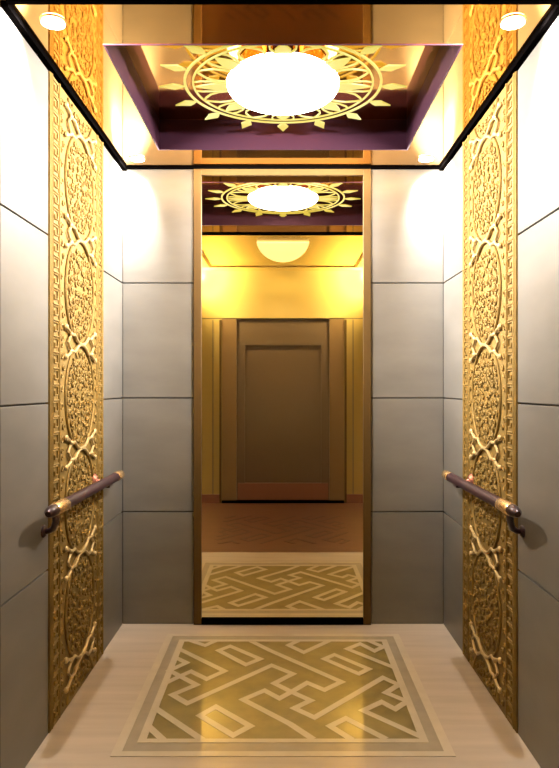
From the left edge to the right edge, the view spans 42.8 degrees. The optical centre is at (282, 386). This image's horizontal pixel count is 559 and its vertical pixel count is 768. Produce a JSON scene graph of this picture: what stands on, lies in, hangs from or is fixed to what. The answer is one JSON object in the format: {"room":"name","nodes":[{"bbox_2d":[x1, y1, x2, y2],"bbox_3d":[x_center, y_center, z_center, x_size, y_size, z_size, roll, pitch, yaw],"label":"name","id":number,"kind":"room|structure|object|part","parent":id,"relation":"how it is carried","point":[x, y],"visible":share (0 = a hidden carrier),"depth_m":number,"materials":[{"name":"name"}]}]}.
{"room":"elevator interior","nodes":[
{"label":"elevator interior","id":0,"kind":"room"},
{"bbox_2d":[0,7,121,767],"bbox_3d":[-0.950,0.050,3.185,0.100,2.560,1.830,0,0,0],"label":"wall","id":1,"kind":"structure","parent":0,"point":[23,76],"depth_m":2.52,"materials":[{"name":"grey metal"}]},
{"bbox_3d":[-0.906,-0.905,2.502,0.012,0.638,0.461,0,0,0],"label":"wall panel","id":2,"kind":"part","parent":1,"relation":"part of","materials":[{"name":"metal"}]},
{"bbox_3d":[-0.906,-0.261,2.502,0.012,0.638,0.461,0,0,0],"label":"wall panel","id":3,"kind":"part","parent":1,"relation":"part of","materials":[{"name":"metal"}]},
{"bbox_3d":[-0.906,0.381,2.502,0.012,0.631,0.461,0,0,0],"label":"wall panel","id":4,"kind":"part","parent":1,"relation":"part of","materials":[{"name":"grey metal"}]},
{"bbox_3d":[-0.906,1.016,2.502,0.012,0.626,0.461,0,0,0],"label":"wall panel","id":5,"kind":"part","parent":1,"relation":"part of","materials":[{"name":"grey metal"}]},
{"bbox_2d":[0,1,126,170],"bbox_3d":[-0.888,-1.221,3.135,0.024,0.018,1.730,0,0,0],"label":"trim","id":6,"kind":"structure","parent":1,"relation":"attached to","point":[9,10],"depth_m":2.74,"materials":[{"name":"black metal"}]},
{"bbox_2d":[45,71,103,732],"bbox_3d":[-0.894,0.057,3.140,0.036,2.542,0.810,0,0,0],"label":"relief panel","id":7,"kind":"object","parent":1,"relation":"attached to","point":[75,235],"visible":0.98,"depth_m":3.04,"materials":[{"name":"gold metal"}]},
{"bbox_2d":[41,470,124,537],"bbox_3d":[-0.849,0.487,3.056,0.102,0.158,1.118,0,0,0],"label":"handrail","id":8,"kind":"object","parent":1,"relation":"attached to","point":[55,509],"visible":1,"depth_m":2.77,"materials":[{"name":"red wood"}]},
{"bbox_3d":[-0.850,0.501,2.628,0.039,0.104,0.141,0,0,-33],"label":"bracket arm","id":9,"kind":"part","parent":8,"relation":"part of","materials":[{"name":"black metal"}]},
{"bbox_3d":[-0.906,-0.905,3.772,0.012,0.638,0.451,0,0,0],"label":"wall panel","id":10,"kind":"part","parent":1,"relation":"part of","materials":[{"name":"beige metal"}]},
{"bbox_3d":[-0.906,-0.261,3.772,0.012,0.638,0.451,0,0,0],"label":"wall panel","id":11,"kind":"part","parent":1,"relation":"part of","materials":[{"name":"metal"}]},
{"bbox_3d":[-0.906,0.381,3.772,0.012,0.631,0.451,0,0,0],"label":"wall panel","id":12,"kind":"part","parent":1,"relation":"part of","materials":[{"name":"grey metal"}]},
{"bbox_3d":[-0.906,1.016,3.772,0.012,0.626,0.451,0,0,0],"label":"wall panel","id":13,"kind":"part","parent":1,"relation":"part of","materials":[{"name":"grey metal"}]},
{"bbox_2d":[5,0,558,4],"bbox_3d":[0.000,-1.225,2.261,1.752,0.012,0.023,0,0,0],"label":"trim","id":14,"kind":"structure","parent":1,"relation":"attached to","point":[9,2],"depth_m":2.26,"materials":[{"name":"black metal"}]},
{"bbox_2d":[0,0,554,166],"bbox_3d":[0.000,-1.322,3.185,2.000,0.186,1.830,0,0,0],"label":"ceiling","id":15,"kind":"structure","parent":0,"point":[110,57],"depth_m":2.98,"materials":[{"name":"gold metal"}]},
{"bbox_2d":[39,14,66,29],"bbox_3d":[-0.774,-1.227,2.400,0.088,0.012,0.088,0,0,0],"label":"recessed light","id":16,"kind":"object","parent":15,"relation":"in","point":[54,22],"visible":1,"depth_m":2.39,"materials":[{"name":"white metal"}]},
{"bbox_2d":[129,155,145,161],"bbox_3d":[-0.784,-1.227,3.835,0.088,0.012,0.088,0,0,0],"label":"recessed light","id":17,"kind":"object","parent":15,"relation":"in","point":[135,158],"visible":1,"depth_m":3.82,"materials":[{"name":"white"}]},
{"bbox_2d":[159,46,406,130],"bbox_3d":[0.000,-1.324,3.075,1.070,0.114,1.070,0,0,0],"label":"ceiling lamp","id":18,"kind":"object","parent":15,"relation":"attached to","point":[282,82],"visible":0.88,"depth_m":3.00,"materials":[{"name":"white"}]},
{"bbox_2d":[227,52,338,114],"bbox_3d":[0.000,-1.284,3.075,0.486,0.035,0.630,0,0,0],"label":"diffuser","id":19,"kind":"object","parent":18,"relation":"attached to","point":[272,83],"depth_m":2.99,"materials":[{"name":"white plastic"}]},
{"bbox_2d":[418,155,433,161],"bbox_3d":[0.770,-1.227,3.835,0.088,0.012,0.088,0,0,0],"label":"recessed light","id":20,"kind":"object","parent":15,"relation":"in","point":[427,158],"visible":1,"depth_m":3.82,"materials":[{"name":"white"}]},
{"bbox_2d":[499,14,526,29],"bbox_3d":[0.774,-1.227,2.400,0.088,0.012,0.088,0,0,0],"label":"recessed light","id":21,"kind":"object","parent":15,"relation":"in","point":[511,22],"visible":1,"depth_m":2.39,"materials":[{"name":"white"}]},
{"bbox_2d":[121,170,444,623],"bbox_3d":[0.000,0.050,4.050,1.825,2.560,0.100,0,0,0],"label":"wall","id":22,"kind":"structure","parent":0,"point":[407,206],"depth_m":4.00,"materials":[{"name":"grey"}]},
{"bbox_3d":[-0.701,-0.905,4.006,0.394,0.638,0.012,0,0,0],"label":"wall panel","id":23,"kind":"part","parent":22,"relation":"part of","materials":[{"name":"metal"}]},
{"bbox_3d":[-0.701,-0.261,4.006,0.394,0.638,0.012,0,0,0],"label":"wall panel","id":24,"kind":"part","parent":22,"relation":"part of","materials":[{"name":"beige metal"}]},
{"bbox_3d":[-0.701,0.381,4.006,0.394,0.631,0.012,0,0,0],"label":"wall panel","id":25,"kind":"part","parent":22,"relation":"part of","materials":[{"name":"grey metal"}]},
{"bbox_3d":[-0.701,1.016,4.006,0.394,0.626,0.012,0,0,0],"label":"wall panel","id":26,"kind":"part","parent":22,"relation":"part of","materials":[{"name":"grey metal"}]},
{"bbox_2d":[194,169,370,624],"bbox_3d":[-0.004,0.056,3.994,0.990,2.545,0.033,0,0,0],"label":"wall mirror","id":27,"kind":"object","parent":22,"relation":"attached to","point":[282,257],"visible":1,"depth_m":3.99,"materials":[{"name":"clear mirror"}]},
{"bbox_3d":[-0.477,0.056,3.994,0.043,2.545,0.033,0,0,0],"label":"frame","id":28,"kind":"part","parent":27,"relation":"part of","materials":[{"name":"brown metal"}]},
{"bbox_3d":[-0.004,-1.200,3.994,0.905,0.034,0.033,0,0,0],"label":"frame","id":29,"kind":"part","parent":27,"relation":"part of","materials":[{"name":"brown metal"}]},
{"bbox_3d":[-0.004,1.310,3.994,0.905,0.036,0.033,0,0,0],"label":"frame","id":30,"kind":"part","parent":27,"relation":"part of","materials":[{"name":"black metal"}]},
{"bbox_3d":[0.470,0.056,3.994,0.042,2.545,0.033,0,0,0],"label":"frame","id":31,"kind":"part","parent":27,"relation":"part of","materials":[{"name":"brown metal"}]},
{"bbox_2d":[126,167,439,169],"bbox_3d":[0.000,-1.225,3.993,1.752,0.010,0.014,0,0,0],"label":"trim","id":32,"kind":"structure","parent":22,"relation":"attached to","point":[127,168],"depth_m":3.99,"materials":[{"name":"black metal"}]},
{"bbox_3d":[0.697,-0.905,4.006,0.402,0.638,0.012,0,0,0],"label":"wall panel","id":33,"kind":"part","parent":22,"relation":"part of","materials":[{"name":"metal"}]},
{"bbox_3d":[0.697,-0.261,4.006,0.402,0.638,0.012,0,0,0],"label":"wall panel","id":34,"kind":"part","parent":22,"relation":"part of","materials":[{"name":"metal"}]},
{"bbox_3d":[0.697,0.381,4.006,0.402,0.631,0.012,0,0,0],"label":"wall panel","id":35,"kind":"part","parent":22,"relation":"part of","materials":[{"name":"grey metal"}]},
{"bbox_3d":[0.697,1.016,4.006,0.402,0.626,0.012,0,0,0],"label":"wall panel","id":36,"kind":"part","parent":22,"relation":"part of","materials":[{"name":"grey metal"}]},
{"bbox_2d":[25,623,540,767],"bbox_3d":[0.000,1.360,3.175,2.000,0.060,1.850,0,0,0],"label":"floor","id":37,"kind":"structure","parent":0,"point":[86,734],"depth_m":2.90,"materials":[{"name":"beige stone"}]},
{"bbox_2d":[110,634,455,756],"bbox_3d":[0.000,1.329,3.200,1.244,0.003,1.270,0,0,0],"label":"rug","id":38,"kind":"object","parent":37,"relation":"on","point":[202,695],"visible":1,"depth_m":3.02,"materials":[{"name":"gold stone"}]},
{"bbox_2d":[444,16,558,767],"bbox_3d":[0.950,0.050,3.185,0.100,2.560,1.830,0,0,0],"label":"wall","id":39,"kind":"structure","parent":0,"point":[538,76],"depth_m":2.57,"materials":[{"name":"grey"}]},
{"bbox_3d":[0.906,-0.905,3.772,0.012,0.638,0.451,0,0,0],"label":"wall panel","id":40,"kind":"part","parent":39,"relation":"part of","materials":[{"name":"beige metal"}]},
{"bbox_3d":[0.906,-0.261,3.772,0.012,0.638,0.451,0,0,0],"label":"wall panel","id":41,"kind":"part","parent":39,"relation":"part of","materials":[{"name":"metal"}]},
{"bbox_3d":[0.906,0.381,3.772,0.012,0.631,0.451,0,0,0],"label":"wall panel","id":42,"kind":"part","parent":39,"relation":"part of","materials":[{"name":"grey metal"}]},
{"bbox_3d":[0.906,1.016,3.772,0.012,0.626,0.451,0,0,0],"label":"wall panel","id":43,"kind":"part","parent":39,"relation":"part of","materials":[{"name":"grey metal"}]},
{"bbox_2d":[441,470,524,537],"bbox_3d":[0.849,0.487,3.056,0.102,0.158,1.118,0,0,0],"label":"handrail","id":44,"kind":"object","parent":39,"relation":"attached to","point":[510,509],"visible":0.99,"depth_m":2.77,"materials":[{"name":"red wood"}]},
{"bbox_3d":[0.850,0.501,2.628,0.039,0.104,0.141,0,0,33],"label":"bracket arm","id":45,"kind":"part","parent":44,"relation":"part of","materials":[{"name":"black metal"}]},
{"bbox_2d":[462,71,520,732],"bbox_3d":[0.894,0.057,3.140,0.036,2.542,0.810,0,0,0],"label":"relief panel","id":46,"kind":"object","parent":39,"relation":"attached to","point":[490,234],"visible":0.99,"depth_m":3.05,"materials":[{"name":"gold metal"}]},
{"bbox_2d":[439,4,558,170],"bbox_3d":[0.888,-1.221,3.135,0.024,0.018,1.730,0,0,0],"label":"trim","id":47,"kind":"structure","parent":39,"relation":"attached to","point":[552,16],"depth_m":2.78,"materials":[{"name":"black metal"}]},
{"bbox_3d":[0.906,-0.905,2.502,0.012,0.638,0.461,0,0,0],"label":"wall panel","id":48,"kind":"part","parent":39,"relation":"part of","materials":[{"name":"beige metal"}]},
{"bbox_3d":[0.906,-0.261,2.502,0.012,0.638,0.461,0,0,0],"label":"wall panel","id":49,"kind":"part","parent":39,"relation":"part of","materials":[{"name":"beige metal"}]},
{"bbox_3d":[0.906,0.381,2.502,0.012,0.631,0.461,0,0,0],"label":"wall panel","id":50,"kind":"part","parent":39,"relation":"part of","materials":[{"name":"grey metal"}]},
{"bbox_3d":[0.906,1.016,2.502,0.012,0.626,0.461,0,0,0],"label":"wall panel","id":51,"kind":"part","parent":39,"relation":"part of","materials":[{"name":"grey metal"}]}
]}

